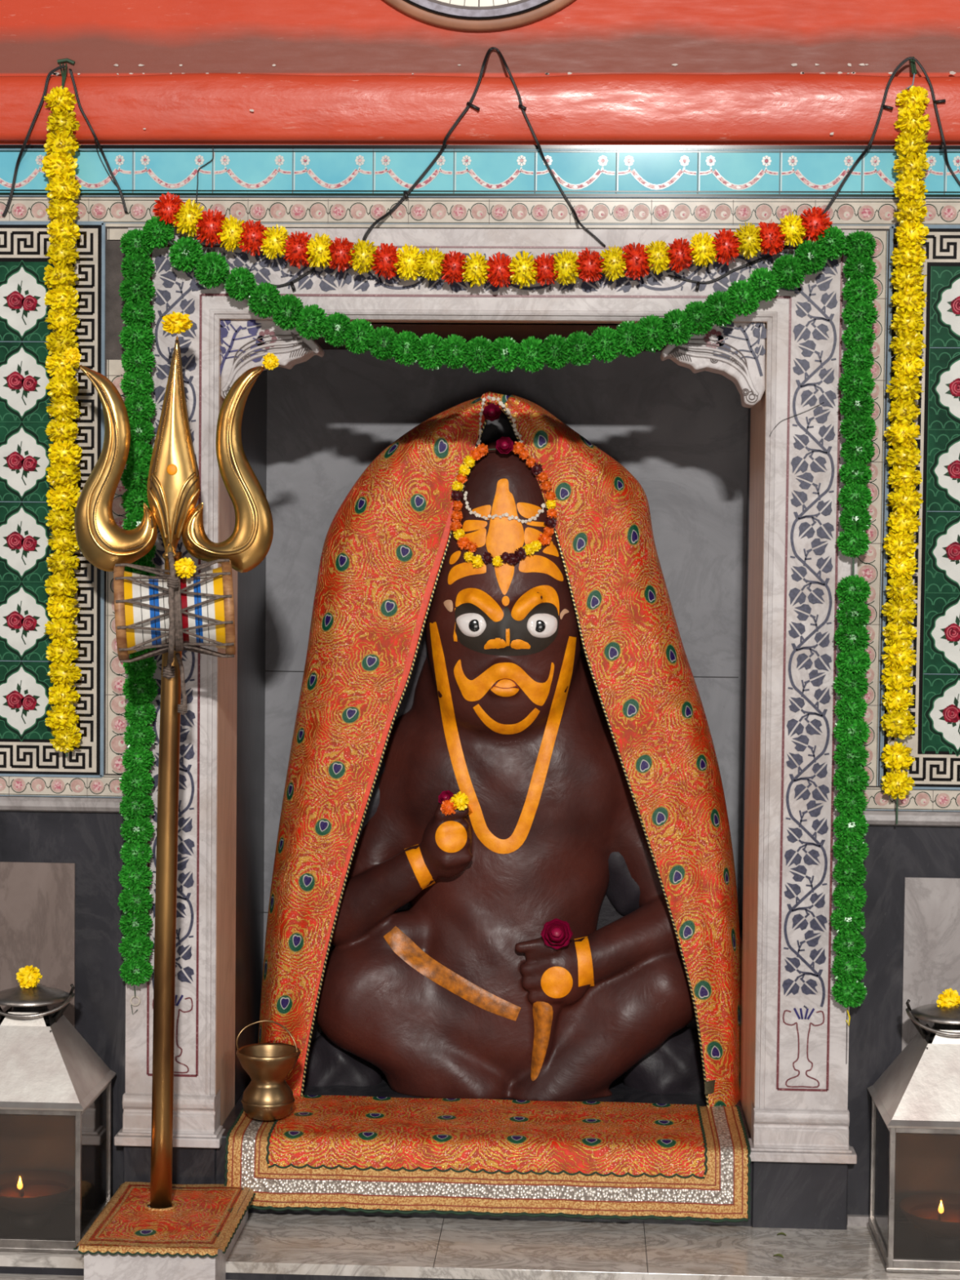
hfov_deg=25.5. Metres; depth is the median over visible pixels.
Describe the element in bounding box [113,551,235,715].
drum
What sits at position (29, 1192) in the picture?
oil lamp
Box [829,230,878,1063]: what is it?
garland
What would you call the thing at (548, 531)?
flower
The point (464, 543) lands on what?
flower
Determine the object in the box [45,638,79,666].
flower
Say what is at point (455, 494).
flower
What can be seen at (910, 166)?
flower
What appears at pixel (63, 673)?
flower
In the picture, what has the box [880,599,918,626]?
flower
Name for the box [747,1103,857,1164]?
trim
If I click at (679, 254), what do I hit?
flower
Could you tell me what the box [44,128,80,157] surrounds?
flower
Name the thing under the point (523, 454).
flower
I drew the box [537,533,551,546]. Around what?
flower
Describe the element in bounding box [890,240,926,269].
flower
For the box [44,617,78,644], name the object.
flower
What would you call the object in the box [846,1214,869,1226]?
baseboard
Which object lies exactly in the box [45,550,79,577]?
flower
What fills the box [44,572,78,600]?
flower
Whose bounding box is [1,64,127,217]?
cable
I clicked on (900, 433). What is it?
flower
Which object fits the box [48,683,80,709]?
flower
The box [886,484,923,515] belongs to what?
flower
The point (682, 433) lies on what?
wall
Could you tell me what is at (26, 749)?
trim
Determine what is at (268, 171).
trim
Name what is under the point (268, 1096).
brass pot
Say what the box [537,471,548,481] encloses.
flower
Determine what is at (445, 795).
rose
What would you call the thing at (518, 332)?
lintel
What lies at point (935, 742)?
trim
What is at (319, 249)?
flower
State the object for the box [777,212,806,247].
flower
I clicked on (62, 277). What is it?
flower
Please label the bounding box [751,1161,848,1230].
trim
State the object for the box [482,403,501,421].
rose
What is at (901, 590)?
flower
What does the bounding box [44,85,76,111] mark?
flower
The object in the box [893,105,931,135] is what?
flower
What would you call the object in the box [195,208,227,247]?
flower
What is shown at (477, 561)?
flower
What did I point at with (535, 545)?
flower
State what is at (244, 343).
bracket
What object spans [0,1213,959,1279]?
floor
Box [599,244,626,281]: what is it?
flower
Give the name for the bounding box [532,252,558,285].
flower
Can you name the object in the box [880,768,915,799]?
flower
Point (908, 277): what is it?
flower
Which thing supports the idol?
on the plinth
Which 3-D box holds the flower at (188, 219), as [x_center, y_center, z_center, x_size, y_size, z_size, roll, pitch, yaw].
[-0.536,-0.779,3.913,0.066,0.069,0.071,21,48,5]
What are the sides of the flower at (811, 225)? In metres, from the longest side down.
0.068 x 0.066 x 0.065 m
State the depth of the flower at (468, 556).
4.26 m
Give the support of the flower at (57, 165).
on the marigold garland at (60, 166)
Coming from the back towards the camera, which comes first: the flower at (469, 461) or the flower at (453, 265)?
the flower at (469, 461)
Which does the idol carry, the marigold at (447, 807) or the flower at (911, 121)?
the marigold at (447, 807)
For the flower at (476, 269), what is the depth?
3.88 m
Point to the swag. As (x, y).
(208, 227)
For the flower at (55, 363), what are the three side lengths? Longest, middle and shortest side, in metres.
0.065 x 0.064 x 0.058 m
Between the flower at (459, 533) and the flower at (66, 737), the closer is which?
the flower at (66, 737)
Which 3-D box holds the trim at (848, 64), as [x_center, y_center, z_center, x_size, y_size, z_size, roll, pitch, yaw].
[0.072,-1.002,3.927,1.753,0.137,0.030,1,2,3]
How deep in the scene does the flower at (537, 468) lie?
4.27 m
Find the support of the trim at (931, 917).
attached to the wall at (315, 37)
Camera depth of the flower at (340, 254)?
3.89 m
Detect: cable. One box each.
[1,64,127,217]
[93,137,123,195]
[195,146,213,203]
[267,268,315,291]
[362,46,605,246]
[667,244,789,291]
[822,56,959,214]
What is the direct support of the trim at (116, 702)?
attached to the wall at (315, 37)
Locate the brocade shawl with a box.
[257,391,740,1106]
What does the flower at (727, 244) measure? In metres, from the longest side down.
0.067 x 0.064 x 0.062 m
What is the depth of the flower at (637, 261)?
3.86 m
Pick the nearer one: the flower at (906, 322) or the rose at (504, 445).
the flower at (906, 322)
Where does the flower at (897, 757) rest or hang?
on the marigold garland at (911, 147)
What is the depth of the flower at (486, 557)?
4.25 m
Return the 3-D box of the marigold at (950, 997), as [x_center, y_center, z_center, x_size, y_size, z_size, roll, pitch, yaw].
[0.847,0.652,3.822,0.044,0.046,0.041,0,3,-20]
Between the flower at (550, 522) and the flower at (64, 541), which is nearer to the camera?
the flower at (64, 541)
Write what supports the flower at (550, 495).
on the garland at (519, 448)
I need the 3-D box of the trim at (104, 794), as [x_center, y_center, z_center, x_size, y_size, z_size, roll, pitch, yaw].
[-1.234,0.287,4.051,1.137,0.072,0.024,1,2,3]
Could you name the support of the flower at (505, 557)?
on the garland at (519, 448)
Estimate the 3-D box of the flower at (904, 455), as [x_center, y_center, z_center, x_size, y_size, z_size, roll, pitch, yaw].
[0.780,-0.338,3.899,0.068,0.059,0.065,1,-3,-20]
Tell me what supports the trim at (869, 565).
attached to the wall at (315, 37)
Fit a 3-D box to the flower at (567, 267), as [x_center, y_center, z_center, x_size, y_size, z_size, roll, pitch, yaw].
[0.158,-0.683,3.883,0.062,0.068,0.067,-10,-28,3]
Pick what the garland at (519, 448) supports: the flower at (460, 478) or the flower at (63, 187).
the flower at (460, 478)
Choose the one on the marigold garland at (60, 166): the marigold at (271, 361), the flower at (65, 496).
the flower at (65, 496)
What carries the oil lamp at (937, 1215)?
on the lantern at (915, 1107)
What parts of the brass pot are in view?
wire handle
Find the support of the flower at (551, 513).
on the garland at (519, 448)
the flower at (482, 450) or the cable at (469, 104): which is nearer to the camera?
the cable at (469, 104)
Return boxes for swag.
[152,191,832,288]
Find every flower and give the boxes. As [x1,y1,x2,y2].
[41,151,77,179]
[43,261,79,289]
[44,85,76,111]
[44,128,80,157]
[44,173,81,201]
[44,240,79,266]
[44,284,79,312]
[44,306,79,333]
[44,328,79,355]
[44,351,79,377]
[44,417,78,443]
[44,506,75,533]
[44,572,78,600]
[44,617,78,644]
[44,704,79,733]
[45,197,78,224]
[45,217,80,245]
[45,373,79,401]
[45,395,81,422]
[45,460,80,489]
[45,484,80,511]
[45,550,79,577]
[45,595,80,621]
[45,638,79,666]
[46,107,79,135]
[46,527,79,555]
[47,438,82,466]
[47,660,81,688]
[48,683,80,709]
[48,725,81,752]
[152,191,185,226]
[173,198,206,237]
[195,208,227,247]
[217,214,246,252]
[238,218,268,256]
[260,223,289,259]
[282,231,312,269]
[306,232,332,269]
[327,236,355,272]
[348,238,377,274]
[370,242,399,279]
[392,243,424,280]
[418,247,445,280]
[439,250,467,284]
[449,520,462,531]
[450,489,462,501]
[450,509,462,522]
[451,480,463,491]
[452,500,462,511]
[453,528,465,539]
[455,472,467,484]
[457,464,470,476]
[457,537,471,550]
[461,251,489,287]
[462,455,475,467]
[462,551,474,562]
[466,542,477,552]
[469,447,482,460]
[471,554,484,568]
[475,443,488,456]
[481,551,493,563]
[484,251,515,287]
[492,555,502,566]
[500,551,510,564]
[506,552,519,565]
[507,250,538,288]
[511,440,525,453]
[514,546,526,559]
[518,448,529,459]
[522,542,535,555]
[525,456,536,467]
[530,462,542,475]
[530,540,541,551]
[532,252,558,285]
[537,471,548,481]
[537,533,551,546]
[540,480,552,491]
[543,516,556,528]
[543,526,554,536]
[545,490,555,500]
[545,498,556,509]
[546,507,556,518]
[552,248,581,285]
[575,247,605,283]
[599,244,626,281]
[622,241,653,279]
[644,240,671,275]
[665,237,695,273]
[688,231,718,267]
[711,228,742,265]
[733,222,763,259]
[755,221,786,255]
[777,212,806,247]
[800,206,832,241]
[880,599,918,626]
[880,642,916,670]
[880,664,915,693]
[880,708,917,739]
[880,741,915,773]
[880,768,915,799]
[881,687,915,714]
[882,619,917,648]
[883,531,919,558]
[884,419,920,447]
[884,509,920,535]
[884,577,917,603]
[885,373,924,404]
[885,441,921,471]
[885,552,919,581]
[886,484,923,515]
[887,397,921,424]
[887,464,922,492]
[888,330,926,359]
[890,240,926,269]
[890,263,926,292]
[890,285,927,313]
[890,309,924,335]
[891,352,924,380]
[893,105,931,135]
[893,131,930,157]
[893,151,930,180]
[893,174,928,202]
[893,197,928,225]
[893,218,928,246]
[895,85,929,112]
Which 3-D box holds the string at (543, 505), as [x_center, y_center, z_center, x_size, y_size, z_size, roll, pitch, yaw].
[0.049,-0.267,4.272,0.167,0.065,0.040,1,2,3]
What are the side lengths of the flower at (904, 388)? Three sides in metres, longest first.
0.069 x 0.066 x 0.060 m
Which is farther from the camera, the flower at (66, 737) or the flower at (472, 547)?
the flower at (472, 547)
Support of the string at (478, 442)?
hanging from the brocade shawl
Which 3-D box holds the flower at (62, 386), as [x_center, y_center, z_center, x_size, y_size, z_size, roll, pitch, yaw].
[-0.780,-0.474,3.973,0.063,0.056,0.065,-1,-3,22]
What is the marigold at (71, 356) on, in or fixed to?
attached to the trident
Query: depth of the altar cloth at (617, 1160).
3.97 m
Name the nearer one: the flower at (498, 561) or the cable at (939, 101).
the cable at (939, 101)
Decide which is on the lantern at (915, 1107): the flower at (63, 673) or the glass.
the glass
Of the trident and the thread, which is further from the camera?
the thread
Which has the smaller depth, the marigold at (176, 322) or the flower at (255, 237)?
the marigold at (176, 322)
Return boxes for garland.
[41,57,82,756]
[117,227,159,1014]
[141,216,846,373]
[449,440,556,568]
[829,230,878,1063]
[880,56,931,824]
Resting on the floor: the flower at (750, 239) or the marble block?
the marble block
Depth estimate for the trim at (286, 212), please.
3.95 m
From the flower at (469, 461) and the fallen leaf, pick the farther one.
the flower at (469, 461)
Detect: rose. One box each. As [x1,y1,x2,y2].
[438,790,453,804]
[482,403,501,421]
[495,436,513,453]
[540,918,573,949]
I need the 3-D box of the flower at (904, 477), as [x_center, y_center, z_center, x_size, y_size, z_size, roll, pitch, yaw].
[0.781,-0.298,3.900,0.065,0.056,0.062,0,1,-13]
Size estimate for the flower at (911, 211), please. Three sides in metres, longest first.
0.066 x 0.063 x 0.056 m
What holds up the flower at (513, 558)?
on the garland at (519, 448)
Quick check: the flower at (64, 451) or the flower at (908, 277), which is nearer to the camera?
the flower at (908, 277)
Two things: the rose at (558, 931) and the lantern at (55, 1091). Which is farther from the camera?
the rose at (558, 931)
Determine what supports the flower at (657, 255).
on the swag
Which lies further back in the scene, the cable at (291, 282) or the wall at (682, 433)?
the wall at (682, 433)
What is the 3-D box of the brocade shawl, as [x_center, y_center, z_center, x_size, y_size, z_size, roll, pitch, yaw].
[0.041,0.247,4.352,1.036,1.518,0.262,1,2,3]
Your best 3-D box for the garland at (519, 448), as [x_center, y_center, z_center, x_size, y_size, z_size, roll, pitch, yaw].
[0.047,-0.272,4.262,0.218,0.258,0.066,1,2,3]
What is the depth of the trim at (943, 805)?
3.95 m
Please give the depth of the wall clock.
3.92 m
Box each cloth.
[73,1182,255,1257]
[223,1095,751,1222]
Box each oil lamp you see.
[0,1169,75,1214]
[898,1192,959,1239]
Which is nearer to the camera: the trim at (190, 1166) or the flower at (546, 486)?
the trim at (190, 1166)
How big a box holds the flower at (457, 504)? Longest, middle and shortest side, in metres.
0.022 x 0.022 x 0.017 m
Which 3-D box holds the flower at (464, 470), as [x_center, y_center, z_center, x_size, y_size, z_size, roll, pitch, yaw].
[-0.032,-0.343,4.285,0.026,0.026,0.020,-24,-19,10]
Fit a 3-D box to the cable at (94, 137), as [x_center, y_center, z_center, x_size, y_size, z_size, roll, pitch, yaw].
[-0.695,-0.878,3.968,0.052,0.120,0.023,1,2,3]
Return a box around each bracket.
[220,320,324,399]
[660,322,766,408]
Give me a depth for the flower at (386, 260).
3.88 m
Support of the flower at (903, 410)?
on the marigold garland at (911, 147)
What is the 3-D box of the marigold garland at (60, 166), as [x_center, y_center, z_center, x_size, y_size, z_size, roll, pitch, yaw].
[-0.784,-0.435,3.974,0.079,1.312,0.070,1,2,3]
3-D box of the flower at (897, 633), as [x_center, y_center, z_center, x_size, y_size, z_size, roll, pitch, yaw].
[0.775,-0.012,3.911,0.063,0.056,0.062,-6,-2,21]
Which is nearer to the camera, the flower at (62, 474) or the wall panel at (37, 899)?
the flower at (62, 474)
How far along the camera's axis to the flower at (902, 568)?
3.89 m
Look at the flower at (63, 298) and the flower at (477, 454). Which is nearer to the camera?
the flower at (63, 298)
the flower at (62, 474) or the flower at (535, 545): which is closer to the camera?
the flower at (62, 474)
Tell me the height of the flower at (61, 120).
0.056 m
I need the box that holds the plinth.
[215,1074,752,1226]
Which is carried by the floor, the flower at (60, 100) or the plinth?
the plinth
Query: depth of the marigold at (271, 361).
3.77 m
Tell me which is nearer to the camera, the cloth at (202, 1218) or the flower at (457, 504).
the cloth at (202, 1218)
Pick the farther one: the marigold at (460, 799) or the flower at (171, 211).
the marigold at (460, 799)
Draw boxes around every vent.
[0,1005,62,1032]
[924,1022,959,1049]
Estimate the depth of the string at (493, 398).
4.30 m
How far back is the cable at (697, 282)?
3.90 m
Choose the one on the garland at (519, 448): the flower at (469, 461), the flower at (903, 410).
the flower at (469, 461)
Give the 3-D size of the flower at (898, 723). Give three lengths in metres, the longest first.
0.069 x 0.066 x 0.060 m
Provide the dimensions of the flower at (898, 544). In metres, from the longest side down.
0.067 x 0.064 x 0.058 m
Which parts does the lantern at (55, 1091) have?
lid, handle, frame, glass pane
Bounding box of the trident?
[74,336,273,1208]
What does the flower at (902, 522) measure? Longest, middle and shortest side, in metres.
0.065 x 0.063 x 0.056 m
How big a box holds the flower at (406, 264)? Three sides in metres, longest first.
0.070 x 0.067 x 0.064 m
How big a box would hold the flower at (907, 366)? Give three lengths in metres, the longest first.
0.064 x 0.063 x 0.057 m
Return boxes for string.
[463,491,545,523]
[476,397,485,444]
[487,395,523,443]
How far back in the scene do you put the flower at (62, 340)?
3.95 m
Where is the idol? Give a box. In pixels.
[304,408,704,1101]
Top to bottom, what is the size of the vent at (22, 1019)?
0.074 m
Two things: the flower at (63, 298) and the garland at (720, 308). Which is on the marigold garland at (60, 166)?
the flower at (63, 298)
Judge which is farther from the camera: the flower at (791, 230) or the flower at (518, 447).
the flower at (518, 447)
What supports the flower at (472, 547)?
on the garland at (519, 448)
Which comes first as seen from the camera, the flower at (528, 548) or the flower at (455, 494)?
the flower at (528, 548)
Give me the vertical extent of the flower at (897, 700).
0.055 m
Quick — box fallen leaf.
[773,1253,783,1257]
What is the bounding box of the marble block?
[84,1194,248,1279]
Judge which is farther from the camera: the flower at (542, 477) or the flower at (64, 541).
the flower at (542, 477)
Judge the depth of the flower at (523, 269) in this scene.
3.87 m
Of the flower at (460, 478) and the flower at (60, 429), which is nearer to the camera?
the flower at (60, 429)
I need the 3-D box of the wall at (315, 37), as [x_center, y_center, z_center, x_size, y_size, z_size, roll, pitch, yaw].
[0.071,-0.286,4.349,3.700,2.770,0.750,1,2,3]
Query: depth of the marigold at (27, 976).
3.88 m
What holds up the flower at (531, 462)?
on the garland at (519, 448)
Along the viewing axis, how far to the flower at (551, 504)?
4.28 m
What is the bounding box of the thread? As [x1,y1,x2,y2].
[769,402,823,435]
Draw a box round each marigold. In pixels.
[16,964,42,988]
[62,346,81,366]
[160,311,192,333]
[173,557,196,578]
[262,352,279,369]
[440,798,457,815]
[449,791,469,810]
[936,987,959,1008]
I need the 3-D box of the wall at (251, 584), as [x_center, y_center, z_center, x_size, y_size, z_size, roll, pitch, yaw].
[-0.500,0.211,4.409,0.050,1.719,0.370,1,2,3]
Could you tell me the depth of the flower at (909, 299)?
3.87 m
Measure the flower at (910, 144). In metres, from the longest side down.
0.067 x 0.064 x 0.058 m
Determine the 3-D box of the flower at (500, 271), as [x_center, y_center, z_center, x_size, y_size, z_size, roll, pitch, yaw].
[0.037,-0.679,3.889,0.063,0.065,0.068,-4,-2,-2]
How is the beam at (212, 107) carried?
attached to the wall at (315, 37)
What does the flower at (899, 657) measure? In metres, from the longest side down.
0.067 x 0.064 x 0.058 m
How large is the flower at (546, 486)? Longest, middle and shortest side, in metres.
0.024 x 0.023 x 0.018 m
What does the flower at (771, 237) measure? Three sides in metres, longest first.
0.068 x 0.065 x 0.063 m
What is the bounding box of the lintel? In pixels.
[311,322,667,351]
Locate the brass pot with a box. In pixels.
[235,1019,300,1120]
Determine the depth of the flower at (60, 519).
3.97 m
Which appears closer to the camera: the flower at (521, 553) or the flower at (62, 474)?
the flower at (62, 474)
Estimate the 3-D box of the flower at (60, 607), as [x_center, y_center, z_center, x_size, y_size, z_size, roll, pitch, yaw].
[-0.784,-0.061,3.989,0.064,0.058,0.067,5,6,-2]
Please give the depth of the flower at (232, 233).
3.90 m
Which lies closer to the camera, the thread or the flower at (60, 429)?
the thread
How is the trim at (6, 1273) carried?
attached to the floor
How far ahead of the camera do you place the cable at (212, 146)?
3.97 m
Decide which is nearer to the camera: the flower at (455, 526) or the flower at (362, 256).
the flower at (362, 256)
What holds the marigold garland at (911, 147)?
hanging from the wall at (315, 37)
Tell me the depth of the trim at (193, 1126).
4.01 m
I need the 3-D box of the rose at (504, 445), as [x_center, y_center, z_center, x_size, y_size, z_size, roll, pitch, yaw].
[0.050,-0.392,4.269,0.032,0.035,0.028,3,3,40]
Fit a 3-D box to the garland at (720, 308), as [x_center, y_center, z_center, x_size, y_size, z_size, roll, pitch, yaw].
[0.020,-0.634,3.893,1.297,0.289,0.072,1,2,3]
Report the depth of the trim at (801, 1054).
3.94 m
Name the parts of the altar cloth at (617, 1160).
brocade panel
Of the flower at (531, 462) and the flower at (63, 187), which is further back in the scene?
the flower at (531, 462)
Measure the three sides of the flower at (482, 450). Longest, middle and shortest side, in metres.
0.026 x 0.025 x 0.020 m
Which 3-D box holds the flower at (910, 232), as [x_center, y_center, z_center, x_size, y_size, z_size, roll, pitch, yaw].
[0.791,-0.743,3.882,0.065,0.059,0.066,4,-2,26]
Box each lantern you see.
[0,983,115,1253]
[866,999,959,1274]
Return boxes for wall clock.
[383,0,574,31]
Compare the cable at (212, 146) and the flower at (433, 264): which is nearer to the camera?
the flower at (433, 264)
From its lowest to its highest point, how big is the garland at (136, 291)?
1.471 m
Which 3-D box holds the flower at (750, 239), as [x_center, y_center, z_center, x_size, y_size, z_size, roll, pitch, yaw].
[0.490,-0.729,3.863,0.062,0.068,0.066,-16,8,3]
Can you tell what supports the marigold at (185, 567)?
on the drum
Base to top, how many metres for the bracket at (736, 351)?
0.170 m
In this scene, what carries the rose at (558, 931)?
on the idol
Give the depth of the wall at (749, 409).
4.49 m
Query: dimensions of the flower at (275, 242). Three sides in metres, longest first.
0.066 x 0.064 x 0.061 m
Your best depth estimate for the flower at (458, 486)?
4.28 m
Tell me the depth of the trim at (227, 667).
4.11 m
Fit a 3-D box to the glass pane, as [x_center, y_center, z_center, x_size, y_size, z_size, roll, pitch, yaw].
[-0.831,0.960,3.912,0.256,0.258,0.256,1,2,3]
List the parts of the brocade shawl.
edge cord, edge cord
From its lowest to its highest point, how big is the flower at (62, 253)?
0.055 m
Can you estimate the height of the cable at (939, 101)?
0.285 m
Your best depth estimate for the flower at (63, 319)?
3.95 m
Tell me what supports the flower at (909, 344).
on the marigold garland at (911, 147)
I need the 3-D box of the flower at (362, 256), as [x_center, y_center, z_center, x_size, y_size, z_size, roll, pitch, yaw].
[-0.215,-0.704,3.900,0.062,0.066,0.068,11,7,2]
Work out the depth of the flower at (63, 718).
3.98 m
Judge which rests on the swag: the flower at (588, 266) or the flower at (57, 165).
the flower at (588, 266)
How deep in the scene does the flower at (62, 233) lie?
3.95 m
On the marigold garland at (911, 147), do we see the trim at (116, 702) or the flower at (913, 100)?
the flower at (913, 100)
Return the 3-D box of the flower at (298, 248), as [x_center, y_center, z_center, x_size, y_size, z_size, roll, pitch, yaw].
[-0.332,-0.719,3.906,0.066,0.071,0.064,-2,3,-41]
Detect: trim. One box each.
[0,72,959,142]
[0,144,959,198]
[0,197,959,229]
[0,221,105,777]
[0,775,124,813]
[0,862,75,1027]
[0,1266,479,1279]
[52,62,955,134]
[106,228,128,773]
[114,1088,225,1148]
[123,1146,215,1184]
[124,227,863,1125]
[215,319,767,1137]
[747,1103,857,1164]
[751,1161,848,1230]
[857,231,888,786]
[862,787,959,826]
[879,224,959,790]
[901,877,959,1051]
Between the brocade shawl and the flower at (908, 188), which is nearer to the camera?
the flower at (908, 188)
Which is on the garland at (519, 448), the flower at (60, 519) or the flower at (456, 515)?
the flower at (456, 515)
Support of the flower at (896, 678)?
on the marigold garland at (911, 147)
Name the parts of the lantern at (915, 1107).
glass pane, frame, handle, lid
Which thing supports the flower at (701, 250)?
on the swag
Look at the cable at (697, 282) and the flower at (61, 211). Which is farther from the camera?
the flower at (61, 211)
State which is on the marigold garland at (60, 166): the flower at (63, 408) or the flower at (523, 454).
the flower at (63, 408)
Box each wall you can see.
[0,0,959,1214]
[235,369,266,1104]
[263,349,748,954]
[739,408,751,1089]
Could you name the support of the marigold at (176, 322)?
on the trident
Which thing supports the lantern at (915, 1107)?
on the floor
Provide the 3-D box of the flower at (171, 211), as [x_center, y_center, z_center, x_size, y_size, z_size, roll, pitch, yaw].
[-0.574,-0.792,3.915,0.063,0.068,0.070,24,7,-3]

